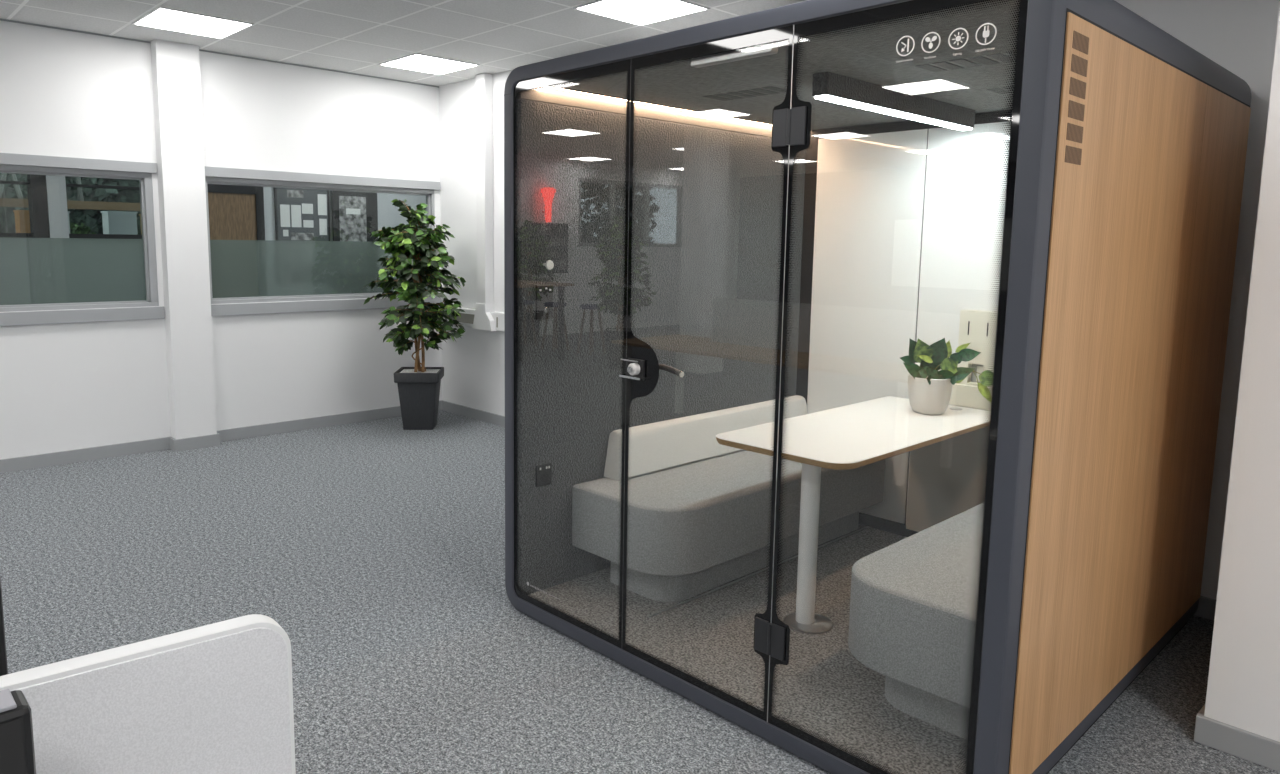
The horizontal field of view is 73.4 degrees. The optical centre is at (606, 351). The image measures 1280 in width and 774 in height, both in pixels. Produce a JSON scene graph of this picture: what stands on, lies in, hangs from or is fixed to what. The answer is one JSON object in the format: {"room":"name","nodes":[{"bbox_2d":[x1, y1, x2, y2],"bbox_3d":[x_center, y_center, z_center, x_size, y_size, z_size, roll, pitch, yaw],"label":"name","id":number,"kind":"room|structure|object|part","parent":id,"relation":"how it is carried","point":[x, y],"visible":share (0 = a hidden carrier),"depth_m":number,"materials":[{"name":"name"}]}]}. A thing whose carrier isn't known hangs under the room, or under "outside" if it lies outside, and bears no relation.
{"room":"open-plan office","nodes":[
{"label":"open-plan office","id":0,"kind":"room"},
{"bbox_2d":[150,39,216,438],"bbox_3d":[-3.189,-0.763,6.495,0.297,3.025,0.125,-6,10,-43],"label":"wall pier","id":1,"kind":"object","parent":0,"point":[176,80],"visible":0.86,"depth_m":6.43,"materials":[{"name":"white paint"}]},
{"bbox_2d":[0,21,442,459],"bbox_3d":[-3.529,-0.750,6.365,5.250,3.025,0.150,-6,10,-43],"label":"wall","id":2,"kind":"structure","parent":0,"point":[64,386],"depth_m":6.61,"materials":[{"name":"white paint"}]},
{"bbox_2d":[0,153,164,325],"bbox_3d":[-4.268,-0.734,5.614,2.468,1.151,0.128,-6,10,-43],"label":"window","id":3,"kind":"structure","parent":2,"relation":"in","point":[58,275],"depth_m":6.11,"materials":[{"name":"grey"}]},
{"bbox_2d":[0,19,438,87],"bbox_3d":[-3.457,-2.237,6.119,5.250,0.012,0.006,-6,10,-43],"label":"trim","id":4,"kind":"structure","parent":2,"relation":"attached to","point":[0,19],"depth_m":6.61,"materials":[{"name":"grey metal"}]},
{"bbox_2d":[0,400,441,472],"bbox_3d":[-3.453,0.721,6.437,5.231,0.091,0.144,-6,10,-43],"label":"baseboard","id":5,"kind":"structure","parent":2,"relation":"attached to","point":[114,450],"depth_m":6.58,"materials":[{"name":"grey"}]},
{"bbox_2d":[205,166,441,315],"bbox_3d":[-2.371,-0.934,7.381,2.122,1.151,0.128,-6,10,-43],"label":"window","id":6,"kind":"structure","parent":2,"relation":"in","point":[243,273],"depth_m":7.21,"materials":[{"name":"grey"}]},
{"bbox_2d":[263,187,425,240],"bbox_3d":[-4.647,-1.176,9.614,7.900,3.025,0.150,-6,10,-43],"label":"wall","id":7,"kind":"structure","parent":0,"point":[389,215],"depth_m":11.08,"materials":[{"name":"grey paint"}]},
{"bbox_2d":[0,174,141,238],"bbox_3d":[-6.121,-1.530,8.102,3.550,0.930,0.190,-6,10,-43],"label":"window","id":8,"kind":"structure","parent":7,"relation":"in","point":[47,198],"depth_m":8.55,"materials":[{"name":"black metal"}]},
{"bbox_2d":[207,184,264,239],"bbox_3d":[-4.310,-0.796,9.847,0.810,2.220,0.049,-6,10,-43],"label":"door","id":9,"kind":"structure","parent":7,"relation":"in","point":[236,212],"depth_m":9.80,"materials":[{"name":"brown wood"}]},
{"bbox_2d":[274,187,329,240],"bbox_3d":[-3.666,-1.418,10.380,0.670,1.135,0.035,-6,10,-43],"label":"notice board","id":10,"kind":"object","parent":7,"relation":"attached to","point":[300,214],"visible":0.62,"depth_m":10.33,"materials":[{"name":"grey fabric"}]},
{"bbox_2d":[331,190,377,241],"bbox_3d":[-3.154,-0.929,10.850,0.600,2.260,0.036,-6,10,-43],"label":"notice board","id":11,"kind":"object","parent":7,"relation":"attached to","point":[354,214],"visible":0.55,"depth_m":10.73,"materials":[{"name":"black"}]},
{"bbox_2d":[339,196,366,240],"bbox_3d":[-3.167,-1.465,10.744,0.360,0.950,0.004,-6,10,-43],"label":"poster","id":12,"kind":"object","parent":11,"relation":"attached to","point":[352,209],"depth_m":10.72,"materials":[{"name":"grey paper"}]},
{"bbox_2d":[0,0,805,85],"bbox_3d":[-4.217,-1.774,1.948,18.000,0.100,15.400,-6,10,-43],"label":"ceiling","id":13,"kind":"structure","parent":0,"point":[352,36],"depth_m":5.72,"materials":[{"name":"tile"}]},
{"bbox_2d":[132,6,253,38],"bbox_3d":[-2.743,-2.175,5.692,0.584,0.008,0.584,-6,10,-43],"label":"recessed light","id":14,"kind":"object","parent":13,"relation":"in","point":[164,18],"visible":1,"depth_m":5.67,"materials":[{"name":"white plastic"}]},
{"bbox_2d":[378,53,479,74],"bbox_3d":[-1.430,-2.314,6.915,0.584,0.008,0.584,-6,10,-43],"label":"recessed light","id":15,"kind":"object","parent":13,"relation":"in","point":[418,62],"visible":1,"depth_m":6.89,"materials":[{"name":"white plastic"}]},
{"bbox_2d":[573,0,709,25],"bbox_3d":[0.211,-2.074,5.181,0.584,0.008,0.584,-6,10,-43],"label":"recessed light","id":16,"kind":"object","parent":13,"relation":"in","point":[636,12],"visible":1,"depth_m":5.20,"materials":[{"name":"white plastic"}]},
{"bbox_2d":[0,410,1279,773],"bbox_3d":[-4.256,1.326,2.341,18.000,0.100,15.400,-6,10,-43],"label":"floor","id":17,"kind":"structure","parent":0,"point":[377,546],"depth_m":3.79,"materials":[{"name":"carpet"}]},
{"bbox_2d":[363,199,465,429],"bbox_3d":[-1.589,-0.318,7.351,0.857,1.964,0.836,7,10,41],"label":"potted ficus","id":18,"kind":"object","parent":17,"relation":"on","point":[418,256],"visible":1,"depth_m":7.25,"materials":[{"name":"green plant"}]},
{"bbox_2d":[394,367,443,429],"bbox_3d":[-1.621,0.405,7.460,0.523,0.502,0.523,-6,10,-43],"label":"pot","id":19,"kind":"object","parent":18,"relation":"attached to","point":[418,387],"depth_m":7.32,"materials":[{"name":"black plastic"}]},
{"bbox_2d":[503,0,1250,773],"bbox_3d":[1.076,0.009,3.633,2.206,2.318,2.161,-6,10,-43],"label":"booth","id":20,"kind":"object","parent":17,"relation":"on","point":[689,230],"visible":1,"depth_m":3.18,"materials":[{"name":"grey"}]},
{"bbox_2d":[536,463,551,486],"bbox_3d":[-0.276,0.543,3.791,0.088,0.097,0.010,-6,10,-43],"label":"power socket","id":21,"kind":"object","parent":20,"relation":"attached to","point":[543,470],"depth_m":3.79,"materials":[{"name":"black plastic"}]},
{"bbox_3d":[-0.267,-0.215,3.696,0.093,0.149,0.009,-6,10,-43],"label":"control panel","id":22,"kind":"part","parent":20,"relation":"part of","materials":[{"name":"black plastic"}]},
{"bbox_3d":[0.098,0.062,3.097,0.025,0.044,0.044,-6,10,-43],"label":"lock knob","id":23,"kind":"part","parent":20,"relation":"part of","materials":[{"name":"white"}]},
{"bbox_3d":[0.388,-1.145,4.213,2.048,0.055,0.026,-6,10,-43],"label":"cove panel","id":24,"kind":"part","parent":20,"relation":"part of","materials":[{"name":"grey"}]},
{"bbox_3d":[0.222,0.065,3.085,0.024,0.035,0.133,-6,10,-43],"label":"lever","id":25,"kind":"part","parent":20,"relation":"part of","materials":[{"name":"black"}]},
{"bbox_2d":[703,95,732,100],"bbox_3d":[0.500,-1.135,3.839,0.155,0.002,0.047,-6,10,-43],"label":"roof vent","id":26,"kind":"object","parent":20,"relation":"attached to","point":[714,97],"depth_m":3.84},
{"bbox_2d":[572,395,884,601],"bbox_3d":[0.683,0.685,4.301,1.746,0.680,0.608,-6,10,-43],"label":"seat","id":27,"kind":"object","parent":20,"relation":"on","point":[699,505],"visible":0.65,"depth_m":3.93,"materials":[{"name":"fabric"}]},
{"bbox_3d":[0.591,0.425,4.512,1.538,0.220,0.122,-6,10,-43],"label":"backrest","id":28,"kind":"part","parent":27,"relation":"part of","materials":[{"name":"fabric"}]},
{"bbox_3d":[0.683,0.711,4.305,1.746,0.292,0.608,-6,10,-43],"label":"seat","id":29,"kind":"part","parent":27,"relation":"part of","materials":[{"name":"fabric"}]},
{"bbox_2d":[716,94,742,98],"bbox_3d":[0.544,-1.129,3.792,0.155,0.002,0.047,-6,10,-43],"label":"roof vent","id":30,"kind":"object","parent":20,"relation":"attached to","point":[727,96],"depth_m":3.79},
{"bbox_2d":[726,92,755,97],"bbox_3d":[0.588,-1.123,3.746,0.155,0.002,0.047,-6,10,-43],"label":"roof vent","id":31,"kind":"object","parent":20,"relation":"attached to","point":[736,94],"depth_m":3.75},
{"bbox_2d":[737,90,767,95],"bbox_3d":[0.632,-1.116,3.700,0.155,0.002,0.047,-6,10,-43],"label":"roof vent","id":32,"kind":"object","parent":20,"relation":"attached to","point":[747,92],"depth_m":3.70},
{"bbox_3d":[0.819,1.042,4.189,1.760,0.004,0.011,-6,10,-43],"label":"carpet trim","id":33,"kind":"part","parent":20,"relation":"part of","materials":[{"name":"grey carpet"}]},
{"bbox_3d":[0.504,0.920,2.786,0.008,0.110,0.050,-6,10,-43],"label":"hinge plate","id":34,"kind":"part","parent":20,"relation":"part of","materials":[{"name":"grey metal"}]},
{"bbox_2d":[749,88,778,93],"bbox_3d":[0.675,-1.110,3.654,0.155,0.002,0.047,-6,10,-43],"label":"roof vent","id":35,"kind":"object","parent":20,"relation":"attached to","point":[757,90],"depth_m":3.65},
{"bbox_2d":[762,86,785,92],"bbox_3d":[0.719,-1.103,3.607,0.155,0.002,0.047,-6,10,-43],"label":"roof vent","id":36,"kind":"object","parent":20,"relation":"attached to","point":[777,89],"depth_m":3.60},
{"bbox_3d":[0.547,0.927,2.740,0.008,0.110,0.050,-6,10,-43],"label":"hinge plate","id":37,"kind":"part","parent":20,"relation":"part of","materials":[{"name":"grey metal"}]},
{"bbox_3d":[0.523,-0.674,2.584,0.008,0.110,0.050,-6,10,-43],"label":"hinge plate","id":38,"kind":"part","parent":20,"relation":"part of","materials":[{"name":"grey metal"}]},
{"bbox_3d":[0.567,-0.667,2.538,0.008,0.110,0.050,-6,10,-43],"label":"hinge plate","id":39,"kind":"part","parent":20,"relation":"part of","materials":[{"name":"grey metal"}]},
{"bbox_2d":[716,396,990,633],"bbox_3d":[1.173,0.700,3.870,1.473,0.770,0.635,-6,10,-43],"label":"meeting table","id":40,"kind":"object","parent":20,"relation":"on","point":[856,435],"visible":0.89,"depth_m":3.53,"materials":[{"name":"white laminate"}]},
{"bbox_3d":[0.827,0.752,3.512,0.076,0.728,0.076,-6,10,-43],"label":"post","id":41,"kind":"part","parent":40,"relation":"part of","materials":[{"name":"white metal"}]},
{"bbox_3d":[0.836,1.119,3.554,0.196,0.009,0.196,-6,10,-43],"label":"plate","id":42,"kind":"part","parent":40,"relation":"part of","materials":[{"name":"silver metal"}]},
{"bbox_2d":[900,338,992,414],"bbox_3d":[1.624,0.109,4.098,0.460,0.363,0.203,0,7,-6],"label":"potted plant","id":43,"kind":"object","parent":40,"relation":"on","point":[929,389],"visible":0.98,"depth_m":4.05,"materials":[{"name":"green plant"}]},
{"bbox_3d":[1.544,0.202,4.103,0.200,0.175,0.200,-6,10,-43],"label":"pot","id":44,"kind":"part","parent":43,"relation":"part of","materials":[{"name":"white ceramic"}]},
{"bbox_3d":[1.404,-0.136,4.738,0.010,2.083,0.643,-6,10,-43],"label":"panel","id":45,"kind":"part","parent":20,"relation":"part of","materials":[{"name":"white"}]},
{"bbox_2d":[812,72,974,129],"bbox_3d":[1.270,-1.060,3.683,1.275,0.089,0.070,-6,10,-43],"label":"linear light","id":46,"kind":"object","parent":20,"relation":"hanging from","point":[826,86],"visible":1,"depth_m":3.55,"materials":[{"name":"metal"}]},
{"bbox_2d":[815,95,971,129],"bbox_3d":[1.270,-1.019,3.688,1.255,0.006,0.052,-6,10,-43],"label":"diffuser","id":47,"kind":"object","parent":46,"relation":"attached to","point":[849,100],"depth_m":3.61,"materials":[{"name":"white plastic"}]},
{"bbox_3d":[1.813,-0.071,4.324,0.034,2.201,1.974,-6,10,-43],"label":"frame","id":48,"kind":"part","parent":20,"relation":"part of","materials":[{"name":"white"}]},
{"bbox_2d":[848,503,983,739],"bbox_3d":[1.604,0.822,3.308,1.773,0.680,0.608,-6,10,-43],"label":"seat","id":49,"kind":"object","parent":20,"relation":"on","point":[910,597],"visible":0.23,"depth_m":2.79,"materials":[{"name":"fabric"}]},
{"bbox_2d":[916,64,946,71],"bbox_3d":[1.189,-1.038,3.140,0.155,0.002,0.047,-6,10,-43],"label":"roof vent","id":50,"kind":"object","parent":20,"relation":"attached to","point":[925,67],"depth_m":3.14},
{"bbox_2d":[906,427,988,531],"bbox_3d":[1.763,0.625,4.376,0.072,0.667,0.430,-6,10,-43],"label":"panel","id":51,"kind":"object","parent":20,"relation":"attached to","point":[943,481],"visible":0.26,"depth_m":4.37,"materials":[{"name":"grey"}]},
{"bbox_2d":[932,61,962,69],"bbox_3d":[1.232,-1.032,3.094,0.155,0.002,0.047,-6,10,-43],"label":"roof vent","id":52,"kind":"object","parent":20,"relation":"attached to","point":[944,65],"depth_m":3.09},
{"bbox_3d":[1.804,-0.078,4.315,0.010,2.083,0.514,-6,10,-43],"label":"panel","id":53,"kind":"part","parent":20,"relation":"part of","materials":[{"name":"white"}]},
{"bbox_2d":[950,59,981,67],"bbox_3d":[1.276,-1.026,3.048,0.155,0.002,0.047,-6,10,-43],"label":"roof vent","id":54,"kind":"object","parent":20,"relation":"attached to","point":[963,63],"depth_m":3.05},
{"bbox_2d":[949,309,997,409],"bbox_3d":[1.834,0.037,4.232,0.074,0.478,0.233,-6,10,-43],"label":"panel","id":55,"kind":"object","parent":20,"relation":"attached to","point":[973,329],"visible":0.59,"depth_m":4.22,"materials":[{"name":"white"}]},
{"bbox_3d":[1.832,0.220,4.255,0.074,0.108,0.233,-6,10,-43],"label":"panel","id":56,"kind":"part","parent":55,"relation":"part of","materials":[{"name":"white plastic"}]},
{"bbox_2d":[971,364,983,382],"bbox_3d":[1.852,0.104,4.259,0.017,0.096,0.073,-6,10,-43],"label":"socket","id":57,"kind":"object","parent":55,"relation":"attached to","point":[978,367],"depth_m":4.26,"materials":[{"name":"grey plastic"}]},
{"bbox_3d":[1.839,-0.018,4.231,0.060,0.369,0.189,-6,10,-43],"label":"panel","id":58,"kind":"part","parent":55,"relation":"part of","materials":[{"name":"white"}]},
{"bbox_2d":[968,56,998,64],"bbox_3d":[1.320,-1.019,3.002,0.155,0.002,0.047,-6,10,-43],"label":"roof vent","id":59,"kind":"object","parent":20,"relation":"attached to","point":[979,60],"depth_m":3.00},
{"bbox_2d":[987,88,1008,93],"bbox_3d":[1.640,-1.089,3.581,0.140,0.002,0.047,-6,10,-43],"label":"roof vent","id":60,"kind":"object","parent":20,"relation":"attached to","point":[992,90],"depth_m":3.57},
{"bbox_2d":[986,53,1014,62],"bbox_3d":[1.364,-1.013,2.955,0.155,0.002,0.047,-6,10,-43],"label":"roof vent","id":61,"kind":"object","parent":20,"relation":"attached to","point":[996,57],"depth_m":2.95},
{"bbox_2d":[1065,145,1081,164],"bbox_3d":[1.178,-0.496,2.166,0.112,0.041,0.001,-6,10,-43],"label":"vent","id":62,"kind":"object","parent":20,"relation":"attached to","point":[1073,153],"depth_m":2.16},
{"bbox_2d":[1066,123,1082,142],"bbox_3d":[1.177,-0.550,2.157,0.111,0.041,0.001,-6,10,-43],"label":"vent","id":63,"kind":"object","parent":20,"relation":"attached to","point":[1074,131],"depth_m":2.15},
{"bbox_2d":[1068,100,1084,120],"bbox_3d":[1.177,-0.604,2.149,0.110,0.041,0.001,-6,10,-43],"label":"vent","id":64,"kind":"object","parent":20,"relation":"attached to","point":[1076,108],"depth_m":2.15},
{"bbox_2d":[1069,77,1085,98],"bbox_3d":[1.176,-0.657,2.141,0.109,0.041,0.001,-6,10,-43],"label":"vent","id":65,"kind":"object","parent":20,"relation":"attached to","point":[1077,85],"depth_m":2.14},
{"bbox_2d":[1071,54,1087,76],"bbox_3d":[1.175,-0.711,2.133,0.109,0.041,0.001,-6,10,-43],"label":"vent","id":66,"kind":"object","parent":20,"relation":"attached to","point":[1079,62],"depth_m":2.13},
{"bbox_2d":[1072,31,1088,54],"bbox_3d":[1.175,-0.765,2.125,0.108,0.041,0.001,-6,10,-43],"label":"vent","id":67,"kind":"object","parent":20,"relation":"attached to","point":[1080,39],"depth_m":2.12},
{"bbox_3d":[1.820,0.116,2.861,1.988,2.032,0.005,-6,10,-43],"label":"panel","id":68,"kind":"part","parent":20,"relation":"part of","materials":[{"name":"brown wood"}]},
{"bbox_3d":[-1.009,1.160,0.603,1.600,0.746,1.320,-6,10,-43],"label":"office desk","id":69,"kind":"object","parent":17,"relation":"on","visible":0},
{"bbox_2d":[0,577,7,675],"bbox_3d":[-0.970,0.469,0.875,0.600,0.556,0.200,-6,10,-43],"label":"computer monitor","id":70,"kind":"object","parent":69,"relation":"on","point":[3,655],"visible":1,"depth_m":1.05,"materials":[{"name":"black plastic"}]},
{"bbox_2d":[0,689,35,773],"bbox_3d":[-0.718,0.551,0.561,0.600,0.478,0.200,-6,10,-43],"label":"paper tray","id":71,"kind":"object","parent":69,"relation":"on","point":[17,753],"visible":1,"depth_m":0.71,"materials":[{"name":"black plastic"}]},
{"bbox_2d":[0,614,295,773],"bbox_3d":[-1.029,0.579,0.605,1.600,0.405,0.052,-5,9,-38],"label":"screen","id":72,"kind":"object","parent":69,"relation":"on","point":[215,698],"visible":1,"depth_m":0.99,"materials":[{"name":"white"}]},
{"bbox_2d":[439,0,1279,599],"bbox_3d":[1.995,-0.438,4.444,0.150,3.025,10.244,-6,10,-43],"label":"wall","id":73,"kind":"structure","parent":0,"point":[1239,36],"depth_m":3.78,"materials":[{"name":"white paint"}]},
{"bbox_2d":[439,73,504,331],"bbox_3d":[-0.278,-1.166,6.619,0.099,2.181,3.843,-6,10,-43],"label":"cable trunking","id":74,"kind":"object","parent":73,"relation":"attached to","point":[484,316],"visible":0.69,"depth_m":7.41,"materials":[{"name":"white plastic"}]},
{"bbox_3d":[-1.315,-0.312,7.823,0.006,0.086,0.400,-6,10,-43],"label":"socket plate","id":75,"kind":"part","parent":74,"relation":"part of","materials":[{"name":"grey plastic"}]},
{"bbox_3d":[-0.275,-0.168,6.761,0.051,0.160,3.843,-6,10,-43],"label":"dado rail","id":76,"kind":"part","parent":74,"relation":"part of","materials":[{"name":"white plastic"}]},
{"bbox_2d":[1204,8,1279,741],"bbox_3d":[3.715,-0.065,1.671,1.166,3.025,3.808,-6,10,-43],"label":"wall","id":77,"kind":"structure","parent":0,"point":[1243,687],"depth_m":2.68,"materials":[{"name":"white paint"}]},
{"bbox_2d":[441,400,1279,771],"bbox_3d":[1.421,1.059,4.247,1.185,0.091,10.044,-6,10,-43],"label":"baseboard","id":78,"kind":"structure","parent":77,"relation":"attached to","point":[1249,746],"depth_m":2.79,"materials":[{"name":"grey"}]},
{"label":"outside","id":79,"kind":"structure","parent":0,"visible":0},
{"bbox_3d":[-11.263,0.173,10.909,22.000,0.100,6.800,-6,10,-43],"label":"ground","id":80,"kind":"structure","parent":79,"visible":0},
{"bbox_2d":[13,210,30,232],"bbox_3d":[-7.054,-0.766,10.611,0.300,1.940,0.340,-6,10,-43],"label":"box","id":81,"kind":"object","parent":80,"relation":"on","point":[22,219],"visible":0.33,"depth_m":10.35,"materials":[{"name":"brown paint"}]},
{"bbox_3d":[-7.042,-1.718,10.490,0.300,0.020,0.340,-6,10,-43],"label":"lid","id":82,"kind":"part","parent":81,"relation":"part of","materials":[{"name":"brown paint"}]},
{"bbox_2d":[0,173,135,232],"bbox_3d":[-12.890,-2.234,12.357,21.025,4.270,0.120,-6,10,-43],"label":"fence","id":83,"kind":"object","parent":80,"relation":"on","point":[7,218],"visible":0.02,"depth_m":14.74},
{"bbox_3d":[-10.974,-2.412,14.146,1.720,4.220,0.060,-6,10,-43],"label":"fence panel","id":84,"kind":"part","parent":83,"relation":"part of","materials":[{"name":"grey"}]},
{"bbox_3d":[-10.337,-2.504,14.736,0.025,4.270,0.120,-6,10,-43],"label":"post","id":85,"kind":"part","parent":83,"relation":"part of","materials":[{"name":"grey"}]},
{"bbox_2d":[68,211,69,233],"bbox_3d":[-6.821,-0.790,10.828,0.140,1.940,0.340,-6,10,-43],"label":"box","id":86,"kind":"object","parent":80,"relation":"on","point":[68,211],"visible":0.14,"depth_m":10.65,"materials":[{"name":"white"}]},
{"bbox_2d":[0,173,140,210],"bbox_3d":[-7.387,-1.357,11.909,3.250,2.778,0.150,-6,10,-43],"label":"pergola","id":87,"kind":"object","parent":80,"relation":"on","point":[4,202],"visible":0.33,"depth_m":11.82,"materials":[{"name":"brown wood"}]},
{"bbox_2d":[8,174,140,234],"bbox_3d":[-7.768,-2.600,14.645,4.011,4.585,2.007,-6,10,-43],"label":"shrub","id":88,"kind":"object","parent":80,"relation":"on","point":[93,218],"visible":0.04,"depth_m":13.53,"materials":[{"name":"green plant"}]},
{"bbox_2d":[70,223,95,233],"bbox_3d":[-7.211,-0.817,11.354,1.016,1.854,0.398,-6,10,-43],"label":"shrub","id":89,"kind":"object","parent":80,"relation":"on","point":[74,229],"visible":0.06,"depth_m":11.41,"materials":[{"name":"green plant"}]},
{"bbox_2d":[101,211,137,234],"bbox_3d":[-6.343,-0.851,11.272,0.350,1.960,0.340,-6,10,-43],"label":"box","id":90,"kind":"object","parent":80,"relation":"on","point":[114,222],"visible":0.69,"depth_m":11.05,"materials":[{"name":"white"}]},
{"bbox_3d":[-6.331,-1.813,11.150,0.350,0.020,0.340,-6,10,-43],"label":"lid","id":91,"kind":"part","parent":90,"relation":"part of","materials":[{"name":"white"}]}
]}

